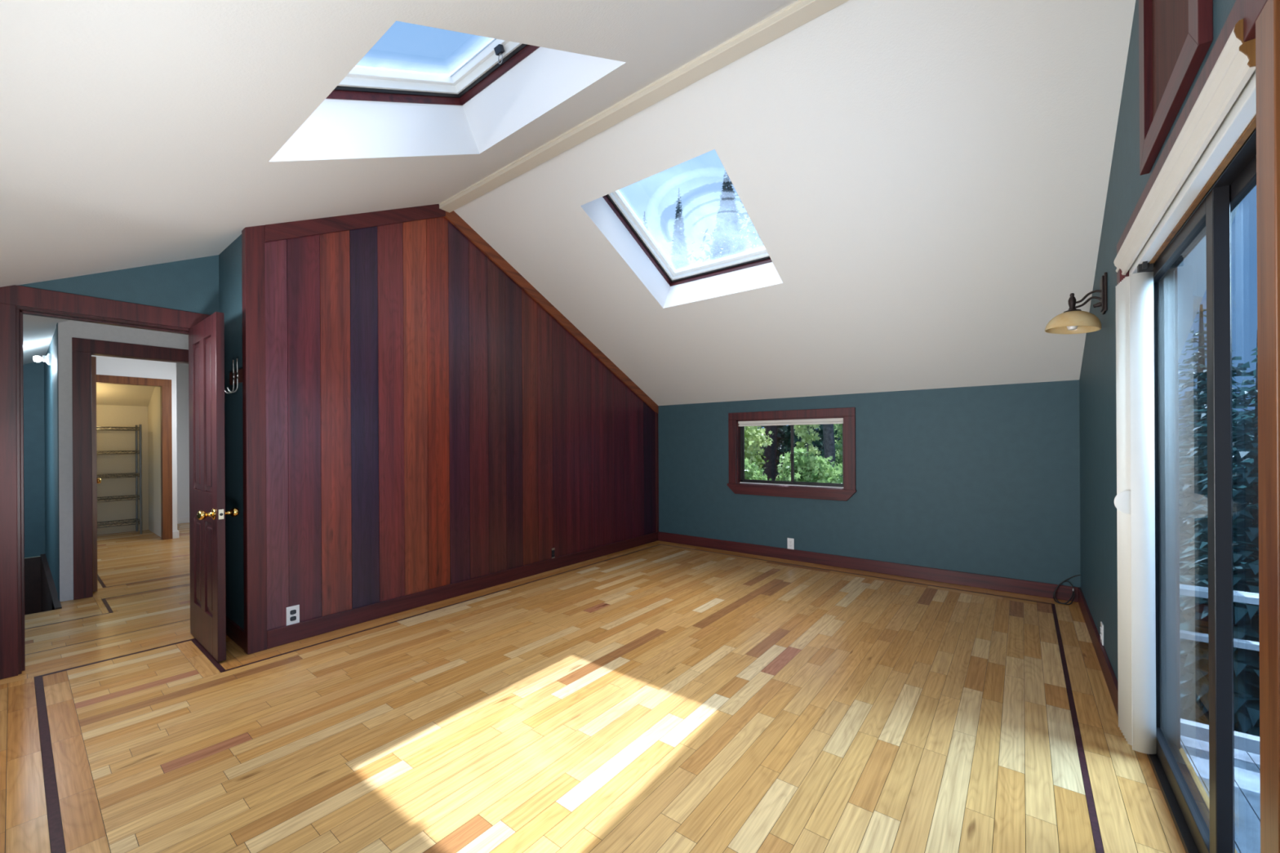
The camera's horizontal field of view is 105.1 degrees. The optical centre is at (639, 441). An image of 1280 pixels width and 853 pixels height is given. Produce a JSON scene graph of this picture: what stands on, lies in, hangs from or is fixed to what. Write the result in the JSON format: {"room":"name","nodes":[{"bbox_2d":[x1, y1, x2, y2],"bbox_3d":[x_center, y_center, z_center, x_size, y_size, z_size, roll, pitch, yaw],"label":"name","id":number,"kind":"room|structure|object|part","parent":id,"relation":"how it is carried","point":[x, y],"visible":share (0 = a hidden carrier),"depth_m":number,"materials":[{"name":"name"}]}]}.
{"room":"bedroom","nodes":[
{"label":"bedroom","id":0,"kind":"room"},
{"bbox_2d":[22,360,44,558],"bbox_3d":[-7.307,0.166,5.272,0.100,2.313,1.300,0,0,38],"label":"wall","id":1,"kind":"structure","parent":0,"point":[33,372],"depth_m":5.63,"materials":[{"name":"teal paint"}]},
{"bbox_2d":[44,322,59,600],"bbox_3d":[-5.790,0.172,4.859,2.800,2.264,0.085,0,0,38],"label":"wall","id":2,"kind":"structure","parent":0,"point":[51,376],"depth_m":4.58,"materials":[{"name":"teal paint"}]},
{"bbox_2d":[32,353,51,364],"bbox_3d":[-5.646,-0.787,4.626,0.110,0.110,0.110,0,0,38],"label":"wall lamp","id":3,"kind":"object","parent":2,"relation":"attached to","point":[47,358],"visible":1,"depth_m":4.62,"materials":[{"name":"white plastic"}]},
{"bbox_3d":[-5.657,-0.779,4.610,0.060,0.059,0.071,0,0,38],"label":"bulb","id":4,"kind":"part","parent":3,"relation":"part of","materials":[{"name":"white glass"}]},
{"bbox_2d":[42,353,51,364],"bbox_3d":[-5.627,-0.787,4.649,0.110,0.110,0.050,0,0,38],"label":"socket","id":5,"kind":"object","parent":3,"relation":"attached to","point":[47,358],"depth_m":4.63,"materials":[{"name":"white plastic"}]},
{"bbox_2d":[17,254,218,315],"bbox_3d":[-3.272,-0.005,3.048,0.120,2.586,0.995,0,0,38],"label":"wall","id":6,"kind":"structure","parent":0,"point":[192,285],"depth_m":3.17,"materials":[{"name":"teal paint"}]},
{"bbox_2d":[16,306,190,674],"bbox_3d":[-3.271,0.264,3.046,0.122,2.050,0.760,0,0,38],"label":"trim","id":7,"kind":"structure","parent":6,"relation":"attached to","point":[20,310],"depth_m":2.76,"materials":[{"name":"brown wood"}]},
{"bbox_2d":[0,284,209,679],"bbox_3d":[-3.217,0.211,3.003,0.020,2.155,0.970,0,0,38],"label":"trim","id":8,"kind":"structure","parent":6,"relation":"attached to","point":[11,296],"depth_m":2.69,"materials":[{"name":"brown wood"}]},
{"bbox_2d":[188,311,239,662],"bbox_3d":[-2.711,0.261,3.060,0.722,2.024,0.188,0,0,38],"label":"door","id":9,"kind":"structure","parent":6,"relation":"in","point":[207,513],"depth_m":2.96,"materials":[{"name":"brown wood"}]},
{"bbox_3d":[-2.824,-0.164,3.146,0.188,0.940,0.030,0,0,38],"label":"panel","id":10,"kind":"part","parent":9,"relation":"part of","materials":[{"name":"brown wood"}]},
{"bbox_3d":[-2.818,0.766,3.146,0.188,0.560,0.030,0,0,38],"label":"panel","id":11,"kind":"part","parent":9,"relation":"part of","materials":[{"name":"brown wood"}]},
{"bbox_3d":[-2.513,0.422,2.835,0.066,0.066,0.075,0,0,38],"label":"knob","id":12,"kind":"part","parent":9,"relation":"part of","materials":[{"name":"gold metal"}]},
{"bbox_3d":[-2.597,-0.166,2.970,0.188,0.940,0.030,0,0,38],"label":"panel","id":13,"kind":"part","parent":9,"relation":"part of","materials":[{"name":"brown wood"}]},
{"bbox_3d":[-2.592,0.764,2.970,0.188,0.560,0.030,0,0,38],"label":"panel","id":14,"kind":"part","parent":9,"relation":"part of","materials":[{"name":"brown wood"}]},
{"bbox_3d":[-2.428,0.420,2.841,0.002,0.057,0.024,0,0,38],"label":"latch plate","id":15,"kind":"part","parent":9,"relation":"part of","materials":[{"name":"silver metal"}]},
{"bbox_3d":[-2.443,0.422,2.924,0.066,0.066,0.075,0,0,38],"label":"knob","id":16,"kind":"part","parent":9,"relation":"part of","materials":[{"name":"gold metal"}]},
{"bbox_2d":[57,320,188,601],"bbox_3d":[-4.166,-0.314,4.767,0.120,3.215,1.930,0,0,38],"label":"wall","id":17,"kind":"structure","parent":0,"point":[67,330],"depth_m":4.01,"materials":[{"name":"paint"}]},
{"bbox_2d":[91,356,101,591],"bbox_3d":[-4.944,0.278,4.451,0.715,2.018,0.110,0,0,38],"label":"door","id":18,"kind":"structure","parent":17,"relation":"in","point":[95,481],"depth_m":4.21,"materials":[{"name":"brown wood"}]},
{"bbox_3d":[-5.163,0.370,4.645,0.066,0.066,0.075,0,0,38],"label":"knob","id":19,"kind":"part","parent":18,"relation":"part of","materials":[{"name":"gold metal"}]},
{"bbox_2d":[71,337,188,599],"bbox_3d":[-4.354,0.217,4.409,0.018,2.155,0.982,0,0,38],"label":"trim","id":20,"kind":"structure","parent":17,"relation":"attached to","point":[82,348],"depth_m":4.07,"materials":[{"name":"brown wood"}]},
{"bbox_2d":[91,352,188,364],"bbox_3d":[-4.408,0.265,4.450,0.122,2.060,0.812,0,0,38],"label":"trim","id":21,"kind":"structure","parent":17,"relation":"attached to","point":[92,353],"depth_m":4.36,"materials":[{"name":"brown wood"}]},
{"bbox_2d":[91,355,177,537],"bbox_3d":[-7.153,-0.103,6.650,1.350,2.830,1.065,0,0,38],"label":"wall","id":22,"kind":"structure","parent":0,"point":[117,405],"depth_m":7.01,"materials":[{"name":"beige paint"}]},
{"bbox_2d":[96,374,172,539],"bbox_3d":[-6.634,0.236,6.282,0.118,2.145,0.910,0,0,38],"label":"trim","id":23,"kind":"structure","parent":22,"relation":"attached to","point":[166,388],"depth_m":6.56,"materials":[{"name":"brown wood"}]},
{"bbox_2d":[176,362,189,517],"bbox_3d":[-4.716,-0.303,5.850,6.980,3.200,1.000,0,0,38],"label":"wall","id":24,"kind":"structure","parent":0,"point":[182,369],"depth_m":7.92,"materials":[{"name":"white paint"}]},
{"bbox_2d":[172,516,189,538],"bbox_3d":[-6.718,1.259,7.427,1.668,0.100,0.785,0,0,38],"label":"baseboard","id":25,"kind":"structure","parent":24,"relation":"attached to","point":[183,519],"depth_m":7.88,"materials":[{"name":"white paint"}]},
{"bbox_2d":[218,234,244,629],"bbox_3d":[-2.685,-0.008,3.285,0.755,2.586,0.100,0,0,38],"label":"wall","id":26,"kind":"structure","parent":0,"point":[230,294],"depth_m":3.20,"materials":[{"name":"teal paint"}]},
{"bbox_2d":[224,358,242,394],"bbox_3d":[-2.562,-0.412,3.076,0.310,0.217,0.075,0,0,38],"label":"coat rack","id":27,"kind":"object","parent":26,"relation":"attached to","point":[235,377],"visible":0.91,"depth_m":3.06,"materials":[{"name":"silver metal"}]},
{"bbox_2d":[226,616,244,649],"bbox_3d":[-2.666,1.230,3.202,0.634,0.110,0.016,0,0,38],"label":"baseboard","id":28,"kind":"structure","parent":26,"relation":"attached to","point":[233,631],"depth_m":3.14,"materials":[{"name":"brown wood"}]},
{"bbox_2d":[0,0,798,364],"bbox_3d":[-3.606,-1.300,3.557,11.760,1.858,3.396,0,0,38],"label":"ceiling","id":29,"kind":"structure","parent":0,"point":[134,133],"depth_m":1.84,"materials":[{"name":"white paint"}]},
{"bbox_2d":[325,38,540,105],"bbox_3d":[-0.919,-1.753,2.062,1.260,0.679,1.207,0,0,38],"label":"frame","id":30,"kind":"structure","parent":29,"relation":"attached to","point":[496,58],"depth_m":2.55,"materials":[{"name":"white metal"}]},
{"bbox_3d":[-0.931,-1.792,2.047,1.260,0.602,1.168,0,0,38],"label":"sash","id":31,"kind":"part","parent":30,"relation":"part of","materials":[{"name":"white metal"}]},
{"bbox_3d":[-0.921,-1.758,2.060,1.260,0.600,1.168,0,0,38],"label":"frame","id":32,"kind":"part","parent":30,"relation":"part of","materials":[{"name":"white metal"}]},
{"bbox_2d":[264,216,655,630],"bbox_3d":[-1.125,-0.334,4.683,0.120,3.220,4.225,0,0,38],"label":"wall","id":33,"kind":"structure","parent":0,"point":[430,424],"depth_m":3.85,"materials":[{"name":"brown wood"}]},
{"bbox_2d":[241,225,266,654],"bbox_3d":[-2.371,-0.029,3.013,0.075,2.624,0.097,0,0,38],"label":"trim","id":34,"kind":"structure","parent":33,"relation":"attached to","point":[253,269],"depth_m":2.98,"materials":[{"name":"brown wood"}]},
{"bbox_2d":[286,604,299,625],"bbox_3d":[-2.230,1.114,3.148,0.010,0.118,0.072,0,0,38],"label":"wall outlet","id":35,"kind":"object","parent":33,"relation":"attached to","point":[292,612],"visible":1,"depth_m":3.15,"materials":[{"name":"white plastic"}]},
{"bbox_2d":[289,609,296,614],"bbox_3d":[-2.228,1.094,3.147,0.004,0.028,0.033,0,0,38],"label":"receptacle","id":36,"kind":"object","parent":35,"relation":"attached to","point":[291,611],"depth_m":3.15,"materials":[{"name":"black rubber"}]},
{"bbox_2d":[289,616,296,621],"bbox_3d":[-2.228,1.135,3.147,0.004,0.028,0.033,0,0,38],"label":"receptacle","id":37,"kind":"object","parent":35,"relation":"attached to","point":[291,618],"depth_m":3.14,"materials":[{"name":"black plastic"}]},
{"bbox_2d":[264,204,445,242],"bbox_3d":[-1.957,-1.576,3.510,0.022,0.672,1.208,0,0,38],"label":"trim","id":38,"kind":"structure","parent":33,"relation":"attached to","point":[293,229],"depth_m":3.40,"materials":[{"name":"brown wood"}]},
{"bbox_2d":[266,532,657,648],"bbox_3d":[-1.038,1.219,4.670,0.018,0.112,4.148,0,0,38],"label":"baseboard","id":39,"kind":"structure","parent":33,"relation":"attached to","point":[286,634],"depth_m":3.86,"materials":[{"name":"brown wood"}]},
{"bbox_2d":[444,210,658,413],"bbox_3d":[-0.679,-1.134,5.145,0.022,1.559,2.939,0,0,38],"label":"trim","id":40,"kind":"structure","parent":33,"relation":"attached to","point":[457,221],"depth_m":4.77,"materials":[{"name":"brown wood"}]},
{"bbox_2d":[551,547,555,558],"bbox_3d":[-0.868,1.116,4.897,0.008,0.110,0.038,0,0,38],"label":"wall outlet","id":41,"kind":"object","parent":33,"relation":"attached to","point":[553,548],"visible":1,"depth_m":4.89,"materials":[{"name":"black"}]},
{"bbox_2d":[655,412,658,533],"bbox_3d":[0.219,0.392,6.288,0.018,1.551,0.045,0,0,38],"label":"trim","id":42,"kind":"structure","parent":33,"relation":"attached to","point":[656,413],"depth_m":6.27,"materials":[{"name":"brown wood"}]},
{"bbox_2d":[0,522,1237,852],"bbox_3d":[-2.632,1.365,4.981,11.320,0.160,5.620,0,0,38],"label":"floor","id":43,"kind":"structure","parent":0,"point":[658,696],"depth_m":2.23,"materials":[{"name":"brown wood"}]},
{"bbox_2d":[24,553,62,615],"bbox_3d":[-6.012,2.099,4.348,3.060,1.612,1.020,0,0,38],"label":"staircase","id":44,"kind":"structure","parent":43,"relation":"attached to","point":[40,590],"depth_m":5.55,"materials":[{"name":"brown wood"}]},
{"bbox_3d":[-7.205,2.118,5.265,0.050,1.588,1.000,0,0,38],"label":"panel","id":45,"kind":"part","parent":44,"relation":"part of","materials":[{"name":"brown wood"}]},
{"bbox_2d":[96,424,142,533],"bbox_3d":[-7.486,0.534,6.792,0.381,1.560,0.783,0,0,38],"label":"wire shelf","id":46,"kind":"object","parent":43,"relation":"on","point":[126,475],"visible":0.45,"depth_m":6.97,"materials":[{"name":"silver metal"}]},
{"bbox_2d":[96,426,139,431],"bbox_3d":[-7.490,-0.186,6.792,0.368,0.047,0.768,0,0,38],"label":"wire tray","id":47,"kind":"object","parent":46,"relation":"on","point":[136,428],"depth_m":6.89,"materials":[{"name":"silver metal"}]},
{"bbox_2d":[96,450,139,454],"bbox_3d":[-7.488,0.149,6.792,0.368,0.047,0.768,0,0,38],"label":"shelf","id":48,"kind":"object","parent":46,"relation":"on","point":[136,452],"depth_m":6.87,"materials":[{"name":"silver metal"}]},
{"bbox_2d":[97,472,139,478],"bbox_3d":[-7.486,0.479,6.792,0.368,0.047,0.768,0,0,38],"label":"shelf","id":49,"kind":"object","parent":46,"relation":"on","point":[126,475],"depth_m":6.91,"materials":[{"name":"silver metal"}]},
{"bbox_2d":[97,494,139,502],"bbox_3d":[-7.484,0.799,6.792,0.368,0.047,0.768,0,0,38],"label":"wire tray","id":50,"kind":"object","parent":46,"relation":"on","point":[136,496],"depth_m":6.90,"materials":[{"name":"silver metal"}]},
{"bbox_2d":[97,518,140,528],"bbox_3d":[-7.482,1.149,6.792,0.368,0.047,0.768,0,0,38],"label":"wire tray","id":51,"kind":"object","parent":46,"relation":"on","point":[136,521],"depth_m":6.90,"materials":[{"name":"silver metal"}]},
{"bbox_3d":[-7.394,0.533,7.199,0.026,1.560,0.028,0,0,38],"label":"post","id":52,"kind":"part","parent":46,"relation":"part of","materials":[{"name":"silver metal"}]},
{"bbox_3d":[-7.114,0.532,6.981,0.026,1.560,0.028,0,0,38],"label":"post","id":53,"kind":"part","parent":46,"relation":"part of","materials":[{"name":"silver metal"}]},
{"bbox_2d":[1053,574,1080,604],"bbox_3d":[3.308,1.136,3.785,0.173,0.226,0.100,0,0,31],"label":"coaxial cable","id":54,"kind":"object","parent":43,"relation":"on","point":[1065,580],"visible":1,"depth_m":3.80,"materials":[{"name":"black rubber"}]},
{"bbox_2d":[453,0,1239,405],"bbox_3d":[-1.604,-1.246,6.125,11.760,1.991,3.579,0,0,38],"label":"ceiling","id":55,"kind":"structure","parent":0,"point":[923,184],"depth_m":3.02,"materials":[{"name":"white paint"}]},
{"bbox_2d":[439,0,848,212],"bbox_3d":[0.007,-1.940,2.747,4.060,0.106,0.122,0,0,38],"label":"beam","id":56,"kind":"structure","parent":55,"relation":"attached to","point":[796,15],"depth_m":2.63,"materials":[{"name":"beige paint"}]},
{"bbox_2d":[602,190,772,286],"bbox_3d":[0.414,-1.762,3.795,1.243,0.698,1.215,0,0,38],"label":"frame","id":57,"kind":"structure","parent":55,"relation":"attached to","point":[757,255],"depth_m":4.17,"materials":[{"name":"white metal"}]},
{"bbox_3d":[0.429,-1.810,3.814,1.013,0.483,0.955,0,0,38],"label":"pane","id":58,"kind":"part","parent":57,"relation":"part of","materials":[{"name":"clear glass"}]},
{"bbox_2d":[657,379,1080,587],"bbox_3d":[1.882,0.542,5.110,4.330,2.032,0.140,0,0,38],"label":"wall","id":59,"kind":"structure","parent":0,"point":[982,480],"depth_m":4.45,"materials":[{"name":"teal paint"}]},
{"bbox_2d":[786,537,794,549],"bbox_3d":[1.608,1.088,5.231,0.072,0.118,0.010,0,0,38],"label":"wall outlet","id":60,"kind":"object","parent":59,"relation":"attached to","point":[790,541],"visible":1,"depth_m":5.22,"materials":[{"name":"white plastic"}]},
{"bbox_2d":[727,407,857,501],"bbox_3d":[1.611,0.125,5.294,1.405,0.926,0.180,0,0,38],"label":"window","id":61,"kind":"structure","parent":59,"relation":"in","point":[843,491],"depth_m":5.22,"materials":[{"name":"brown wood"}]},
{"bbox_3d":[1.422,0.117,5.473,0.603,0.665,0.014,0,0,38],"label":"sash","id":62,"kind":"part","parent":61,"relation":"part of","materials":[{"name":"black metal"}]},
{"bbox_2d":[737,417,843,426],"bbox_3d":[1.592,-0.209,5.276,1.153,0.057,0.038,0,0,38],"label":"pleated shade","id":63,"kind":"object","parent":61,"relation":"attached to","point":[833,420],"visible":0.94,"depth_m":5.23,"materials":[{"name":"white fabric"}]},
{"bbox_3d":[1.592,-0.189,5.276,1.151,0.018,0.034,0,0,38],"label":"rail","id":64,"kind":"part","parent":63,"relation":"part of","materials":[{"name":"beige plastic"}]},
{"bbox_3d":[1.627,0.116,5.318,1.157,0.709,0.042,0,0,38],"label":"frame","id":65,"kind":"part","parent":61,"relation":"part of","materials":[{"name":"black metal"}]},
{"bbox_3d":[1.588,0.529,5.262,1.405,0.118,0.100,0,0,38],"label":"sill","id":66,"kind":"part","parent":61,"relation":"part of","materials":[{"name":"brown wood"}]},
{"bbox_3d":[1.865,0.114,5.151,0.564,0.665,0.014,0,0,38],"label":"sash","id":67,"kind":"part","parent":61,"relation":"part of","materials":[{"name":"black metal"}]},
{"bbox_2d":[657,531,1078,602],"bbox_3d":[1.827,1.200,5.056,4.026,0.115,0.018,0,0,38],"label":"baseboard","id":68,"kind":"structure","parent":59,"relation":"attached to","point":[972,580],"depth_m":4.63,"materials":[{"name":"brown wood"}]},
{"bbox_2d":[1079,0,1235,679],"bbox_3d":[1.878,-0.202,1.711,0.150,3.520,5.220,0,0,38],"label":"wall","id":69,"kind":"structure","parent":0,"point":[1097,380],"depth_m":2.54,"materials":[{"name":"teal paint"}]},
{"bbox_2d":[1044,271,1107,333],"bbox_3d":[2.369,-0.743,2.670,0.251,0.286,0.232,0,0,38],"label":"wall sconce","id":70,"kind":"object","parent":69,"relation":"attached to","point":[1072,321],"visible":1,"depth_m":2.62,"materials":[{"name":"brown metal"}]},
{"bbox_3d":[2.362,-0.663,2.676,0.048,0.105,0.048,0,0,38],"label":"bulb","id":71,"kind":"part","parent":70,"relation":"part of","materials":[{"name":"white glass"}]},
{"bbox_3d":[2.362,-0.657,2.676,0.232,0.115,0.232,0,0,38],"label":"lamp shade","id":72,"kind":"part","parent":70,"relation":"part of","materials":[{"name":"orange glass"}]},
{"bbox_3d":[2.408,-0.768,2.639,0.122,0.087,0.012,0,0,38],"label":"arm","id":73,"kind":"part","parent":70,"relation":"part of","materials":[{"name":"brown metal"}]},
{"bbox_2d":[1078,586,1118,716],"bbox_3d":[2.785,1.195,2.998,0.016,0.115,2.085,0,0,38],"label":"baseboard","id":74,"kind":"structure","parent":69,"relation":"attached to","point":[1109,676],"depth_m":2.72,"materials":[{"name":"brown wood"}]},
{"bbox_2d":[1100,621,1103,645],"bbox_3d":[2.610,1.083,2.770,0.010,0.118,0.072,0,0,38],"label":"wall outlet","id":75,"kind":"object","parent":69,"relation":"attached to","point":[1101,623],"visible":1,"depth_m":2.76,"materials":[{"name":"white plastic"}]},
{"bbox_2d":[1125,266,1180,749],"bbox_3d":[1.675,0.249,1.447,0.150,2.020,1.560,0,0,38],"label":"trim","id":76,"kind":"structure","parent":69,"relation":"attached to","point":[1175,271],"depth_m":2.00,"materials":[{"name":"wood"}]},
{"bbox_2d":[1138,0,1213,175],"bbox_3d":[1.543,-1.288,1.431,0.024,0.705,0.723,0,0,38],"label":"framed panel","id":77,"kind":"object","parent":69,"relation":"attached to","point":[1175,37],"visible":1,"depth_m":1.47,"materials":[{"name":"brown wood"}]},
{"bbox_2d":[1113,18,1255,275],"bbox_3d":[1.639,-0.763,1.552,0.032,0.096,1.571,0,0,38],"label":"valance","id":78,"kind":"object","parent":69,"relation":"attached to","point":[1235,64],"visible":0.82,"depth_m":1.19,"materials":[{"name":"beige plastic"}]},
{"bbox_2d":[1113,70,1256,754],"bbox_3d":[1.613,0.245,1.495,0.118,1.968,1.516,0,0,38],"label":"vertical blind","id":79,"kind":"object","parent":69,"relation":"attached to","point":[1134,501],"visible":0.97,"depth_m":1.93,"materials":[{"name":"white fabric"}]},
{"bbox_2d":[1116,0,1267,284],"bbox_3d":[1.609,0.192,1.498,0.018,2.135,1.730,0,0,38],"label":"trim","id":80,"kind":"structure","parent":69,"relation":"attached to","point":[1249,11],"depth_m":1.13,"materials":[{"name":"wood"}]},
{"bbox_2d":[1146,127,1256,852],"bbox_3d":[1.683,0.259,1.441,0.100,2.000,1.520,0,0,38],"label":"door","id":81,"kind":"structure","parent":69,"relation":"in","point":[1200,829],"depth_m":1.37,"materials":[{"name":"black metal"}]},
{"bbox_3d":[1.853,0.265,1.679,0.032,1.925,0.895,0,0,38],"label":"fixed panel","id":82,"kind":"part","parent":81,"relation":"part of","materials":[{"name":"clear glass"}]},
{"bbox_3d":[1.464,0.268,1.133,0.022,1.925,0.745,0,0,38],"label":"sliding panel","id":83,"kind":"part","parent":81,"relation":"part of","materials":[{"name":"clear glass"}]},
{"bbox_2d":[1255,0,1279,852],"bbox_3d":[1.104,0.250,0.851,0.018,2.025,0.083,0,0,38],"label":"trim","id":84,"kind":"structure","parent":69,"relation":"attached to","point":[1268,23],"depth_m":0.85,"materials":[{"name":"brown wood"}]},
{"label":"outside","id":85,"kind":"structure","parent":0,"visible":0},
{"bbox_2d":[1180,735,1260,852],"bbox_3d":[2.413,2.045,-0.394,3.240,0.220,7.100,0,0,38],"label":"floor","id":86,"kind":"structure","parent":85,"point":[1246,765],"depth_m":2.75,"materials":[{"name":"grey wood"}]},
{"bbox_2d":[1179,584,1259,755],"bbox_3d":[4.514,1.533,2.346,3.170,1.218,0.150,0,0,38],"label":"deck railing","id":87,"kind":"object","parent":86,"relation":"on","point":[1242,741],"visible":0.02,"depth_m":3.03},
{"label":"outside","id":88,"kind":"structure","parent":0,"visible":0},
{"label":"ground","id":89,"kind":"structure","parent":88,"visible":0},
{"bbox_2d":[642,211,648,231],"bbox_3d":[0.320,-4.183,27.291,2.583,17.300,2.551,0,0,41],"label":"conifer","id":90,"kind":"object","parent":89,"relation":"on","point":[644,218],"visible":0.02,"depth_m":27.23,"materials":[{"name":"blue plant"}]},
{"bbox_2d":[669,187,689,270],"bbox_3d":[3.292,-8.251,40.412,3.372,25.400,3.461,0,0,38],"label":"conifer","id":91,"kind":"object","parent":89,"relation":"on","point":[679,260],"visible":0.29,"depth_m":40.13,"materials":[{"name":"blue plant"}]},
{"bbox_2d":[710,170,746,260],"bbox_3d":[6.030,-7.367,33.301,4.398,23.600,4.350,0,0,38],"label":"conifer","id":92,"kind":"object","parent":89,"relation":"on","point":[728,199],"visible":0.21,"depth_m":32.98,"materials":[{"name":"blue plant"}]},
{"bbox_2d":[686,194,777,480],"bbox_3d":[3.774,-1.376,13.935,4.767,11.660,3.780,0,0,38],"label":"tree","id":93,"kind":"object","parent":89,"relation":"on","point":[753,237],"visible":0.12,"depth_m":13.64,"materials":[{"name":"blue plant"}]},
{"bbox_3d":[3.749,-5.679,13.935,4.767,3.053,3.780,0,0,38],"label":"crown","id":94,"kind":"part","parent":93,"relation":"part of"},
{"bbox_2d":[744,457,771,480],"bbox_3d":[1.525,2.357,8.101,1.541,4.213,0.871,0,0,34],"label":"bush","id":95,"kind":"object","parent":89,"relation":"on","point":[752,472],"visible":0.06,"depth_m":7.82,"materials":[{"name":"green plant"}]},
{"bbox_2d":[744,426,773,469],"bbox_3d":[1.602,1.527,9.607,1.714,5.874,1.793,0,0,-3],"label":"bush","id":96,"kind":"object","parent":89,"relation":"on","point":[752,435],"visible":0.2,"depth_m":9.07,"materials":[{"name":"green plant"}]},
{"bbox_2d":[746,424,842,478],"bbox_3d":[3.814,1.091,14.910,5.650,6.739,1.433,0,0,38],"label":"thicket","id":97,"kind":"object","parent":89,"relation":"on","point":[781,429],"visible":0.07,"depth_m":14.26,"materials":[{"name":"green plant"}]},
{"bbox_2d":[776,425,823,480],"bbox_3d":[6.453,-0.210,20.215,4.359,9.920,4.397,0,0,38],"label":"conifer","id":98,"kind":"object","parent":89,"relation":"on","point":[781,446],"visible":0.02,"depth_m":19.58,"materials":[{"name":"green plant"}]},
{"bbox_2d":[793,424,821,456],"bbox_3d":[3.250,1.629,9.398,0.862,5.642,0.829,0,0,17],"label":"bush","id":99,"kind":"object","parent":89,"relation":"on","point":[806,436],"visible":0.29,"depth_m":9.23,"materials":[{"name":"green plant"}]},
{"bbox_2d":[775,447,842,483],"bbox_3d":[2.621,2.260,7.235,1.234,4.392,0.891,0,0,35],"label":"bush","id":100,"kind":"object","parent":89,"relation":"on","point":[809,468],"visible":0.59,"depth_m":7.21,"materials":[{"name":"green plant"}]},
{"bbox_2d":[822,423,835,471],"bbox_3d":[3.916,-2.209,10.165,3.418,13.310,2.867,0,0,38],"label":"tree","id":101,"kind":"object","parent":89,"relation":"on","point":[828,429],"visible":0.02,"depth_m":9.77,"materials":[{"name":"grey plant"}]},
{"bbox_2d":[822,423,842,475],"bbox_3d":[4.810,1.685,10.651,1.513,5.522,1.273,0,0,38],"label":"bush","id":102,"kind":"object","parent":89,"relation":"on","point":[839,432],"visible":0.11,"depth_m":10.69,"materials":[{"name":"green plant"}]},
{"bbox_2d":[1177,304,1253,561],"bbox_3d":[11.486,1.040,10.013,4.149,7.680,4.214,0,0,38],"label":"conifer","id":103,"kind":"object","parent":89,"relation":"on","point":[1199,357],"visible":0.07,"depth_m":9.96,"materials":[{"name":"green plant"}]},
{"bbox_2d":[1178,350,1255,674],"bbox_3d":[8.424,1.583,7.043,3.686,6.528,3.538,0,0,38],"label":"conifer","id":104,"kind":"object","parent":89,"relation":"on","point":[1192,488],"visible":0.06,"depth_m":7.00,"materials":[{"name":"green plant"}]},
{"bbox_2d":[1179,338,1259,752],"bbox_3d":[5.908,1.816,4.701,2.646,5.766,2.675,0,0,38],"label":"conifer","id":105,"kind":"object","parent":89,"relation":"on","point":[1193,616],"visible":0.27,"depth_m":4.63,"materials":[{"name":"green plant"}]}
]}

